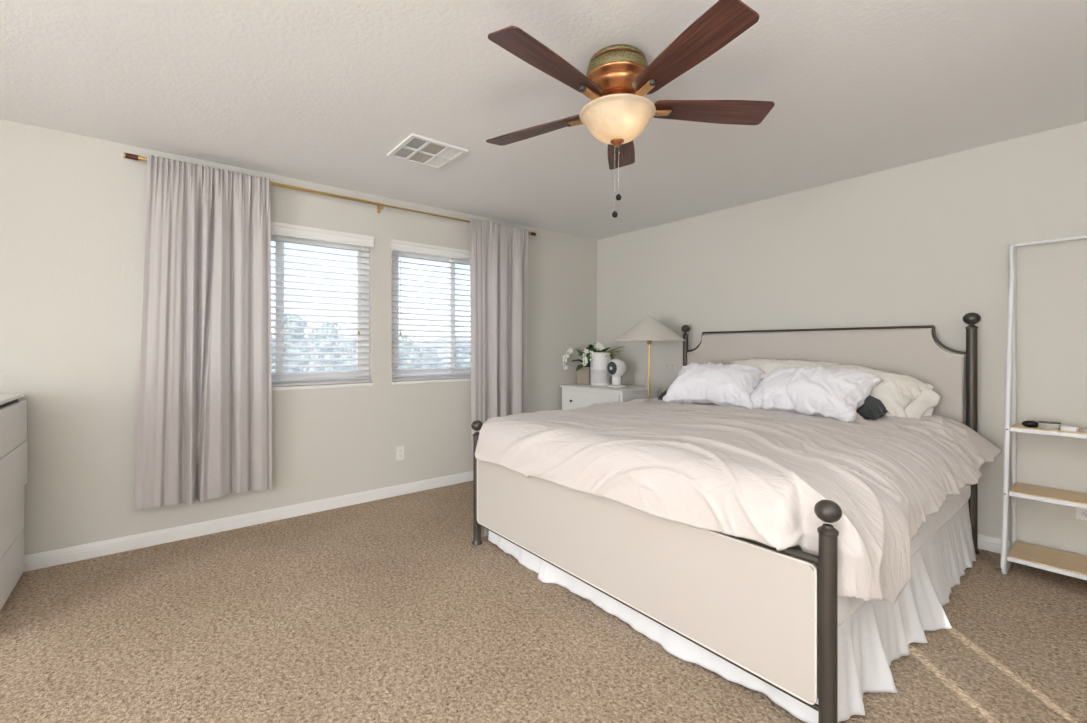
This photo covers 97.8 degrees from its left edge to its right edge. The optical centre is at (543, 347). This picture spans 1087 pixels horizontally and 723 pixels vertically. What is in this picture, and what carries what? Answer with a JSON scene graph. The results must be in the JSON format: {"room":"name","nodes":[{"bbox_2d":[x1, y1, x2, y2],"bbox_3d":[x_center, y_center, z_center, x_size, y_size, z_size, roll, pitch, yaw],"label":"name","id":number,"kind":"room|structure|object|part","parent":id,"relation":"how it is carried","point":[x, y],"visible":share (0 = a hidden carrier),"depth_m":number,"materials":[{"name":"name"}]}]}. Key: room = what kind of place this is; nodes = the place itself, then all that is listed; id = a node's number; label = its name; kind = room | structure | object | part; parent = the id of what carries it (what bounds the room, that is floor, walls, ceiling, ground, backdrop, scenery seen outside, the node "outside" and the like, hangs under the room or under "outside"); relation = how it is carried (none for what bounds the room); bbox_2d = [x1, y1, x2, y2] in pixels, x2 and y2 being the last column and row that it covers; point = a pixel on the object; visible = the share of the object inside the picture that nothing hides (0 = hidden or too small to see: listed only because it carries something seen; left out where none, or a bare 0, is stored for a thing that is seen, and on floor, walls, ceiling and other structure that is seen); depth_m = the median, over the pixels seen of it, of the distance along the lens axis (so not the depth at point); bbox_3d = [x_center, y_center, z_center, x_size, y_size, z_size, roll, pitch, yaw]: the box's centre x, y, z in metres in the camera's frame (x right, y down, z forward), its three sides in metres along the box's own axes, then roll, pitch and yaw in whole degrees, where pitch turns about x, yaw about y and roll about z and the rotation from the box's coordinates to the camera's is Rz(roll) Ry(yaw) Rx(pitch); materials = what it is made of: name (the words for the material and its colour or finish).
{"room":"bedroom","nodes":[
{"label":"bedroom","id":0,"kind":"room"},
{"bbox_2d":[0,119,596,554],"bbox_3d":[-1.898,0.000,3.446,6.350,2.440,0.150,0,0,-39],"label":"wall","id":1,"kind":"structure","parent":0,"point":[72,207],"depth_m":2.86,"materials":[{"name":"grey paint"}]},
{"bbox_2d":[24,471,472,571],"bbox_3d":[-1.788,1.177,3.430,6.200,0.085,0.014,0,0,-39],"label":"baseboard","id":2,"kind":"structure","parent":1,"relation":"attached to","point":[45,559],"depth_m":3.14,"materials":[{"name":"white wood"}]},
{"bbox_2d":[271,234,372,390],"bbox_3d":[-1.915,-0.282,3.427,1.300,1.175,0.158,0,0,-39],"label":"window","id":3,"kind":"structure","parent":1,"relation":"in","point":[275,237],"depth_m":3.63,"materials":[{"name":"white plastic"}]},
{"bbox_2d":[271,222,373,386],"bbox_3d":[-1.881,-0.302,3.386,1.312,1.159,0.076,0,0,-39],"label":"window blind","id":4,"kind":"object","parent":3,"relation":"attached to","point":[282,229],"visible":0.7,"depth_m":3.55,"materials":[{"name":"white plastic"}]},
{"bbox_3d":[-1.889,-0.278,3.395,0.002,1.085,0.051,0,0,-39],"label":"ladder cord","id":5,"kind":"part","parent":4,"relation":"part of","materials":[{"name":"white fabric"}]},
{"bbox_3d":[-1.889,0.268,3.396,1.288,0.018,0.050,0,0,-39],"label":"rail","id":6,"kind":"part","parent":4,"relation":"part of","materials":[{"name":"white plastic"}]},
{"bbox_3d":[-1.446,-0.458,3.707,0.005,0.645,0.005,0,0,28],"label":"tilt cord","id":7,"kind":"part","parent":4,"relation":"part of","materials":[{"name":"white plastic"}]},
{"bbox_3d":[-1.915,0.293,3.427,1.300,0.024,0.158,0,0,-39],"label":"sill","id":8,"kind":"part","parent":3,"relation":"part of","materials":[{"name":"white paint"}]},
{"bbox_2d":[123,152,536,235],"bbox_3d":[-1.291,-1.113,3.770,3.066,0.065,0.114,0,0,-39],"label":"curtain rod","id":9,"kind":"object","parent":1,"relation":"attached to","point":[125,155],"visible":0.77,"depth_m":3.54,"materials":[{"name":"gold metal"}]},
{"bbox_2d":[134,154,271,509],"bbox_3d":[-2.147,-0.092,3.029,0.711,2.121,0.131,0,0,-42],"label":"curtain","id":10,"kind":"object","parent":9,"relation":"hanging from","point":[204,423],"visible":1,"depth_m":3.00,"materials":[{"name":"white fabric"}]},
{"bbox_2d":[470,218,527,456],"bbox_3d":[-0.410,-0.092,4.417,0.651,2.121,0.113,0,0,-39],"label":"curtain","id":11,"kind":"object","parent":9,"relation":"hanging from","point":[498,252],"visible":0.88,"depth_m":4.41,"materials":[{"name":"white fabric"}]},
{"bbox_2d":[396,446,403,460],"bbox_3d":[-1.185,0.875,3.924,0.070,0.116,0.009,0,0,-39],"label":"wall outlet","id":12,"kind":"object","parent":1,"relation":"attached to","point":[400,449],"visible":1,"depth_m":3.92,"materials":[{"name":"white plastic"}]},
{"bbox_2d":[392,250,470,384],"bbox_3d":[-0.799,-0.282,4.337,1.260,1.175,0.158,0,0,-39],"label":"window","id":13,"kind":"structure","parent":1,"relation":"in","point":[395,258],"depth_m":4.14,"materials":[{"name":"white plastic"}]},
{"bbox_2d":[391,239,470,380],"bbox_3d":[-0.765,-0.302,4.296,1.272,1.159,0.076,0,0,-39],"label":"window blind","id":14,"kind":"object","parent":13,"relation":"attached to","point":[396,245],"visible":0.58,"depth_m":4.12,"materials":[{"name":"white plastic"}]},
{"bbox_3d":[-1.183,-0.458,3.922,0.005,0.645,0.005,0,0,28],"label":"tilt cord","id":15,"kind":"part","parent":14,"relation":"part of","materials":[{"name":"white fabric"}]},
{"bbox_3d":[-1.160,-0.278,3.990,0.002,1.085,0.051,0,0,-39],"label":"ladder cord","id":16,"kind":"part","parent":14,"relation":"part of","materials":[{"name":"white fabric"}]},
{"bbox_3d":[-0.773,0.268,4.306,1.248,0.018,0.050,0,0,-39],"label":"rail","id":17,"kind":"part","parent":14,"relation":"part of","materials":[{"name":"white plastic"}]},
{"bbox_3d":[-0.799,0.293,4.337,1.260,0.024,0.158,0,0,-39],"label":"sill","id":18,"kind":"part","parent":13,"relation":"part of","materials":[{"name":"white paint"}]},
{"bbox_2d":[0,0,1086,239],"bbox_3d":[-0.150,-1.280,1.420,6.500,0.120,5.500,0,0,-39],"label":"ceiling","id":19,"kind":"structure","parent":0,"point":[315,91],"depth_m":2.26,"materials":[{"name":"white paint"}]},
{"bbox_2d":[387,133,467,169],"bbox_3d":[-0.728,-1.214,2.961,0.366,0.012,0.386,0,0,-39],"label":"ceiling vent","id":20,"kind":"object","parent":19,"relation":"in","point":[417,149],"visible":1,"depth_m":2.95,"materials":[{"name":"white metal"}]},
{"bbox_2d":[486,0,774,217],"bbox_3d":[0.284,-0.887,1.982,1.249,0.666,1.310,0,0,-39],"label":"ceiling fan","id":21,"kind":"object","parent":19,"relation":"hanging from","point":[618,77],"visible":1,"depth_m":1.89,"materials":[{"name":"brown wood"}]},
{"bbox_3d":[-0.033,-1.020,2.231,0.517,0.036,0.142,0,0,32],"label":"blade","id":22,"kind":"part","parent":21,"relation":"part of","materials":[{"name":"brown wood"}]},
{"bbox_3d":[0.034,-1.020,1.716,0.142,0.036,0.517,0,0,43],"label":"blade","id":23,"kind":"part","parent":21,"relation":"part of","materials":[{"name":"brown wood"}]},
{"bbox_3d":[0.188,-1.022,2.092,0.175,0.052,0.036,0,0,32],"label":"blade arm","id":24,"kind":"part","parent":21,"relation":"part of","materials":[{"name":"orange metal"}]},
{"bbox_3d":[0.212,-1.022,1.906,0.036,0.052,0.175,0,0,43],"label":"blade arm","id":25,"kind":"part","parent":21,"relation":"part of","materials":[{"name":"orange metal"}]},
{"bbox_3d":[0.313,-0.938,2.014,0.320,0.121,0.320,0,0,-39],"label":"lamp shade","id":26,"kind":"part","parent":21,"relation":"part of","materials":[{"name":"white glass"}]},
{"bbox_3d":[0.319,-0.748,2.014,0.003,0.223,0.003,0,0,-39],"label":"pull chain","id":27,"kind":"part","parent":21,"relation":"part of","materials":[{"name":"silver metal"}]},
{"bbox_3d":[0.319,-0.639,2.014,0.025,0.028,0.025,0,0,-39],"label":"chain pull","id":28,"kind":"part","parent":21,"relation":"part of","materials":[{"name":"black metal"}]},
{"bbox_3d":[0.392,-1.020,2.414,0.142,0.036,0.517,0,0,11],"label":"blade","id":29,"kind":"part","parent":21,"relation":"part of","materials":[{"name":"brown wood"}]},
{"bbox_3d":[0.377,-1.022,1.881,0.036,0.052,0.175,0,0,-26],"label":"blade arm","id":30,"kind":"part","parent":21,"relation":"part of","materials":[{"name":"orange metal"}]},
{"bbox_3d":[0.460,-1.022,2.026,0.175,0.052,0.036,0,0,-5],"label":"blade arm","id":31,"kind":"part","parent":21,"relation":"part of","materials":[{"name":"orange metal"}]},
{"bbox_3d":[0.491,-1.020,1.646,0.142,0.036,0.517,0,0,-26],"label":"blade","id":32,"kind":"part","parent":21,"relation":"part of","materials":[{"name":"brown wood"}]},
{"bbox_3d":[0.720,-1.020,2.048,0.517,0.036,0.142,0,0,-5],"label":"blade","id":33,"kind":"part","parent":21,"relation":"part of","materials":[{"name":"brown wood"}]},
{"bbox_2d":[0,481,1086,722],"bbox_3d":[-0.150,1.280,1.420,6.500,0.120,5.500,0,0,-39],"label":"floor","id":34,"kind":"structure","parent":0,"point":[386,610],"depth_m":1.96,"materials":[{"name":"beige carpet"}]},
{"bbox_2d":[0,393,27,610],"bbox_3d":[-2.724,0.733,2.095,0.492,0.975,0.802,0,0,-39],"label":"dresser","id":35,"kind":"object","parent":34,"relation":"on","point":[13,413],"visible":1,"depth_m":2.31,"materials":[{"name":"white paint"}]},
{"bbox_3d":[-2.717,1.088,2.101,0.450,0.228,0.797,0,0,-39],"label":"drawer","id":36,"kind":"part","parent":35,"relation":"part of","materials":[{"name":"white paint"}]},
{"bbox_3d":[-2.717,0.851,2.101,0.450,0.238,0.797,0,0,-39],"label":"drawer","id":37,"kind":"part","parent":35,"relation":"part of","materials":[{"name":"white paint"}]},
{"bbox_3d":[-2.713,0.391,2.104,0.460,0.214,0.797,0,0,-39],"label":"drawer","id":38,"kind":"part","parent":35,"relation":"part of","materials":[{"name":"white paint"}]},
{"bbox_3d":[-2.713,0.615,2.104,0.462,0.226,0.797,0,0,-39],"label":"drawer","id":39,"kind":"part","parent":35,"relation":"part of","materials":[{"name":"white paint"}]},
{"bbox_2d":[560,384,658,409],"bbox_3d":[0.638,0.805,4.771,0.564,0.830,0.860,0,0,-39],"label":"nightstand","id":40,"kind":"object","parent":34,"relation":"on","point":[574,396],"visible":0.23,"depth_m":4.60,"materials":[{"name":"white paint"}]},
{"bbox_3d":[0.452,0.540,4.619,0.024,0.210,0.770,0,0,-39],"label":"drawer","id":41,"kind":"part","parent":40,"relation":"part of","materials":[{"name":"white paint"}]},
{"bbox_2d":[562,342,623,383],"bbox_3d":[0.531,0.164,4.927,0.426,0.452,0.574,0,0,-39],"label":"potted orchid","id":42,"kind":"object","parent":40,"relation":"on","point":[583,370],"visible":0.75,"depth_m":5.00,"materials":[{"name":"beige plant"}]},
{"bbox_3d":[0.486,0.297,5.118,0.180,0.185,0.190,0,0,-39],"label":"planter","id":43,"kind":"part","parent":42,"relation":"part of","materials":[{"name":"beige"}]},
{"bbox_2d":[590,352,610,385],"bbox_3d":[0.586,0.220,4.877,0.206,0.340,0.206,0,0,-39],"label":"air purifier","id":44,"kind":"object","parent":40,"relation":"on","point":[600,376],"visible":0.87,"depth_m":4.79,"materials":[{"name":"white plastic"}]},
{"bbox_2d":[607,358,625,386],"bbox_3d":[0.727,0.249,4.714,0.188,0.281,0.190,0,0,-39],"label":"fan","id":45,"kind":"object","parent":40,"relation":"on","point":[616,368],"visible":1,"depth_m":4.66,"materials":[{"name":"white plastic"}]},
{"bbox_2d":[607,362,616,374],"bbox_3d":[0.678,0.204,4.675,0.043,0.128,0.128,0,0,-39],"label":"grille","id":46,"kind":"object","parent":45,"relation":"attached to","point":[611,366],"depth_m":4.67,"materials":[{"name":"black plastic"}]},
{"bbox_2d":[615,317,684,398],"bbox_3d":[0.962,0.470,4.306,0.626,1.499,0.626,0,0,-39],"label":"floor lamp","id":47,"kind":"object","parent":34,"relation":"on","point":[649,329],"visible":0.86,"depth_m":4.15,"materials":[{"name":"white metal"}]},
{"bbox_3d":[0.962,-0.170,4.306,0.626,0.219,0.626,0,0,-39],"label":"lamp shade","id":48,"kind":"part","parent":47,"relation":"part of","materials":[{"name":"white fabric"}]},
{"bbox_2d":[471,312,980,722],"bbox_3d":[1.079,0.505,2.896,2.312,1.430,2.081,0,0,-39],"label":"bed","id":49,"kind":"object","parent":34,"relation":"on","point":[771,614],"visible":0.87,"depth_m":1.94,"materials":[{"name":"beige fabric"}]},
{"bbox_3d":[-0.413,0.872,2.954,0.065,0.696,0.065,0,0,-39],"label":"post","id":50,"kind":"part","parent":49,"relation":"part of","materials":[{"name":"brown metal"}]},
{"bbox_3d":[0.216,0.866,2.182,0.032,0.420,1.938,0,0,-39],"label":"footboard panel","id":51,"kind":"part","parent":49,"relation":"part of","materials":[{"name":"grey fabric"}]},
{"bbox_3d":[0.216,1.088,2.182,0.017,0.017,1.993,0,0,-39],"label":"footboard rail","id":52,"kind":"part","parent":49,"relation":"part of","materials":[{"name":"brown metal"}]},
{"bbox_3d":[1.311,0.540,4.375,0.066,1.360,0.066,0,0,-39],"label":"post","id":53,"kind":"part","parent":49,"relation":"part of","materials":[{"name":"brown metal"}]},
{"bbox_2d":[484,501,975,722],"bbox_3d":[1.075,1.058,2.865,2.197,0.314,2.146,0,0,-39],"label":"bed skirt","id":54,"kind":"object","parent":49,"relation":"on","point":[878,633],"visible":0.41,"depth_m":1.92,"materials":[{"name":"white fabric"}]},
{"bbox_3d":[0.450,1.058,3.684,2.112,0.314,0.068,0,0,-39],"label":"skirt panel","id":55,"kind":"part","parent":54,"relation":"part of","materials":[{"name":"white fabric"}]},
{"bbox_3d":[0.250,1.058,2.221,0.100,0.314,1.940,0,0,-39],"label":"skirt panel","id":56,"kind":"part","parent":54,"relation":"part of","materials":[{"name":"white fabric"}]},
{"bbox_3d":[1.739,1.058,2.110,2.121,0.314,0.127,0,0,-39],"label":"skirt panel","id":57,"kind":"part","parent":54,"relation":"part of","materials":[{"name":"white fabric"}]},
{"bbox_3d":[0.216,0.642,2.182,0.025,0.025,1.993,0,0,-39],"label":"footboard rail","id":58,"kind":"part","parent":49,"relation":"part of","materials":[{"name":"brown metal"}]},
{"bbox_3d":[1.937,0.342,3.606,0.042,0.916,1.911,0,0,-39],"label":"headboard panel","id":59,"kind":"part","parent":49,"relation":"part of","materials":[{"name":"grey fabric"}]},
{"bbox_3d":[1.938,0.346,3.607,0.024,0.971,1.983,0,0,-39],"label":"headboard rail","id":60,"kind":"part","parent":49,"relation":"part of","materials":[{"name":"brown metal"}]},
{"bbox_3d":[0.846,0.872,1.409,0.068,0.696,0.068,0,0,-39],"label":"post","id":61,"kind":"part","parent":49,"relation":"part of","materials":[{"name":"brown metal"}]},
{"bbox_2d":[792,485,970,624],"bbox_3d":[1.101,0.710,2.901,2.070,0.440,1.980,0,0,-39],"label":"mattress","id":62,"kind":"object","parent":49,"relation":"on","point":[847,606],"visible":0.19,"depth_m":2.15,"materials":[{"name":"white fabric"}]},
{"bbox_2d":[475,398,1001,603],"bbox_3d":[1.004,0.610,2.892,2.252,0.462,2.345,0,0,-39],"label":"duvet","id":63,"kind":"object","parent":62,"relation":"on","point":[757,474],"visible":0.83,"depth_m":1.96,"materials":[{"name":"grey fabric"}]},
{"bbox_2d":[658,387,668,399],"bbox_3d":[1.241,0.361,3.838,0.597,0.202,0.350,0,0,36],"label":"pillow","id":64,"kind":"object","parent":63,"relation":"on","point":[662,394],"visible":0.06,"depth_m":3.87,"materials":[{"name":"grey fabric"}]},
{"bbox_2d":[662,362,764,408],"bbox_3d":[1.281,0.270,3.539,0.686,0.320,0.418,0,0,40],"label":"pillow","id":65,"kind":"object","parent":63,"relation":"on","point":[720,384],"visible":0.97,"depth_m":3.41,"materials":[{"name":"white fabric"}]},
{"bbox_2d":[730,359,829,373],"bbox_3d":[1.705,0.248,3.549,0.319,0.331,0.811,0,0,-41],"label":"pillow","id":66,"kind":"object","parent":63,"relation":"on","point":[766,365],"visible":0.23,"depth_m":3.45,"materials":[{"name":"white fabric"}]},
{"bbox_2d":[750,365,883,422],"bbox_3d":[1.715,0.277,3.067,0.428,0.321,0.725,0,0,-30],"label":"pillow","id":67,"kind":"object","parent":63,"relation":"on","point":[837,394],"visible":0.97,"depth_m":2.89,"materials":[{"name":"white fabric"}]},
{"bbox_2d":[856,395,887,419],"bbox_3d":[1.906,0.353,3.018,0.361,0.164,0.527,0,0,-31],"label":"pillow","id":68,"kind":"object","parent":63,"relation":"on","point":[873,408],"visible":0.17,"depth_m":2.79,"materials":[{"name":"grey fabric"}]},
{"bbox_2d":[823,363,939,418],"bbox_3d":[2.076,0.281,3.076,0.311,0.351,0.730,0,0,-33],"label":"pillow","id":69,"kind":"object","parent":63,"relation":"on","point":[901,395],"visible":0.48,"depth_m":2.85,"materials":[{"name":"white fabric"}]},
{"bbox_3d":[2.564,0.540,2.838,0.072,1.360,0.072,0,0,-39],"label":"post","id":70,"kind":"part","parent":49,"relation":"part of","materials":[{"name":"brown metal"}]},
{"bbox_2d":[1000,235,1086,579],"bbox_3d":[2.860,0.307,2.306,0.377,1.824,0.883,0,0,-39],"label":"ladder shelf","id":71,"kind":"object","parent":34,"relation":"on","point":[1053,560],"visible":1,"depth_m":2.58,"materials":[{"name":"white wood"}]},
{"bbox_3d":[2.589,0.307,2.639,0.377,1.824,0.023,0,0,-39],"label":"frame","id":72,"kind":"part","parent":71,"relation":"part of","materials":[{"name":"white wood"}]},
{"bbox_2d":[1022,421,1037,426],"bbox_3d":[2.659,0.417,2.587,0.072,0.037,0.052,0,0,31],"label":"case","id":73,"kind":"object","parent":71,"relation":"on","point":[1024,423],"visible":0.99,"depth_m":2.57,"materials":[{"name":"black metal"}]},
{"bbox_3d":[2.865,1.127,2.309,0.325,0.022,0.840,0,0,-39],"label":"board frame","id":74,"kind":"part","parent":71,"relation":"part of","materials":[{"name":"white"}]},
{"bbox_3d":[2.888,0.792,2.328,0.265,0.022,0.840,0,0,-39],"label":"board frame","id":75,"kind":"part","parent":71,"relation":"part of","materials":[{"name":"white wood"}]},
{"bbox_3d":[2.912,0.450,2.348,0.204,0.022,0.840,0,0,-39],"label":"board frame","id":76,"kind":"part","parent":71,"relation":"part of","materials":[{"name":"white wood"}]},
{"bbox_2d":[1038,421,1060,429],"bbox_3d":[2.696,0.416,2.527,0.060,0.038,0.085,0,0,-45],"label":"case","id":77,"kind":"object","parent":71,"relation":"on","point":[1047,425],"visible":0.99,"depth_m":2.51,"materials":[{"name":"grey"}]},
{"bbox_2d":[1060,425,1078,431],"bbox_3d":[2.734,0.422,2.464,0.044,0.026,0.060,0,0,-34],"label":"box","id":78,"kind":"object","parent":71,"relation":"on","point":[1063,427],"visible":1,"depth_m":2.45,"materials":[{"name":"white plastic"}]},
{"bbox_2d":[597,121,1086,555],"bbox_3d":[2.311,0.000,3.426,0.150,2.440,5.500,0,0,-39],"label":"wall","id":79,"kind":"structure","parent":0,"point":[927,242],"depth_m":3.06,"materials":[{"name":"grey paint"}]},
{"bbox_2d":[978,534,1010,554],"bbox_3d":[2.248,1.177,3.374,0.014,0.085,5.200,0,0,-39],"label":"baseboard","id":80,"kind":"structure","parent":79,"relation":"attached to","point":[988,543],"depth_m":2.84,"materials":[{"name":"white wood"}]},
{"bbox_2d":[1076,507,1086,520],"bbox_3d":[2.919,0.875,2.554,0.009,0.116,0.070,0,0,-39],"label":"wall outlet","id":81,"kind":"object","parent":79,"relation":"attached to","point":[1081,514],"visible":0.55,"depth_m":2.56,"materials":[{"name":"white plastic"}]},
{"bbox_2d":[1081,511,1086,516],"bbox_3d":[2.917,0.895,2.552,0.003,0.033,0.033,0,0,-39],"label":"socket","id":82,"kind":"object","parent":81,"relation":"attached to","point":[1083,513],"depth_m":2.56,"materials":[{"name":"white plastic"}]},
{"label":"outside","id":83,"kind":"structure","parent":0,"visible":0},
{"bbox_2d":[300,354,455,370],"bbox_3d":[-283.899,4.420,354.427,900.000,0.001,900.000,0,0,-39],"label":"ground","id":84,"kind":"structure","parent":83,"point":[439,355],"depth_m":149.64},
{"bbox_2d":[271,337,274,365],"bbox_3d":[-9.656,1.910,16.352,2.041,5.042,1.983,0,0,-39],"label":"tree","id":85,"kind":"object","parent":84,"relation":"on","point":[272,343],"visible":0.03,"depth_m":16.21,"materials":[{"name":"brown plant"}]},
{"bbox_2d":[271,313,316,371],"bbox_3d":[-7.083,1.714,13.399,1.410,5.433,1.530,0,0,-39],"label":"tree","id":86,"kind":"object","parent":84,"relation":"on","point":[285,317],"visible":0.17,"depth_m":13.09,"materials":[{"name":"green plant"}]},
{"bbox_2d":[306,320,347,370],"bbox_3d":[-8.517,1.663,18.620,1.466,5.536,1.713,0,0,23],"label":"tree","id":87,"kind":"object","parent":84,"relation":"on","point":[323,324],"visible":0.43,"depth_m":18.28,"materials":[{"name":"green plant"}]},
{"bbox_2d":[339,338,356,369],"bbox_3d":[-9.446,1.976,23.045,2.968,4.913,3.370,0,0,-39],"label":"tree","id":88,"kind":"object","parent":84,"relation":"on","point":[347,343],"visible":0.08,"depth_m":22.16,"materials":[{"name":"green plant"}]},
{"bbox_2d":[399,337,425,368],"bbox_3d":[-4.795,2.003,16.574,1.554,4.859,1.524,0,0,31],"label":"tree","id":89,"kind":"object","parent":84,"relation":"on","point":[402,338],"visible":0.13,"depth_m":16.18,"materials":[{"name":"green plant"}]},
{"bbox_2d":[420,348,446,367],"bbox_3d":[-4.959,2.197,20.309,2.202,4.472,2.021,0,0,-8],"label":"tree","id":90,"kind":"object","parent":84,"relation":"on","point":[424,355],"visible":0.06,"depth_m":19.95,"materials":[{"name":"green plant"}]},
{"bbox_2d":[455,344,470,366],"bbox_3d":[-3.976,2.100,24.868,1.951,4.667,2.209,0,0,-39],"label":"tree","id":91,"kind":"object","parent":84,"relation":"on","point":[461,349],"visible":0.09,"depth_m":24.32,"materials":[{"name":"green plant"}]},
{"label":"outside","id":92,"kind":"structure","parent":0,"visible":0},
{"bbox_2d":[273,336,470,351],"bbox_3d":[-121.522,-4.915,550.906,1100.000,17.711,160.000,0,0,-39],"label":"hills","id":93,"kind":"structure","parent":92,"point":[340,337],"depth_m":489.47,"materials":[{"name":"white"}]}
]}

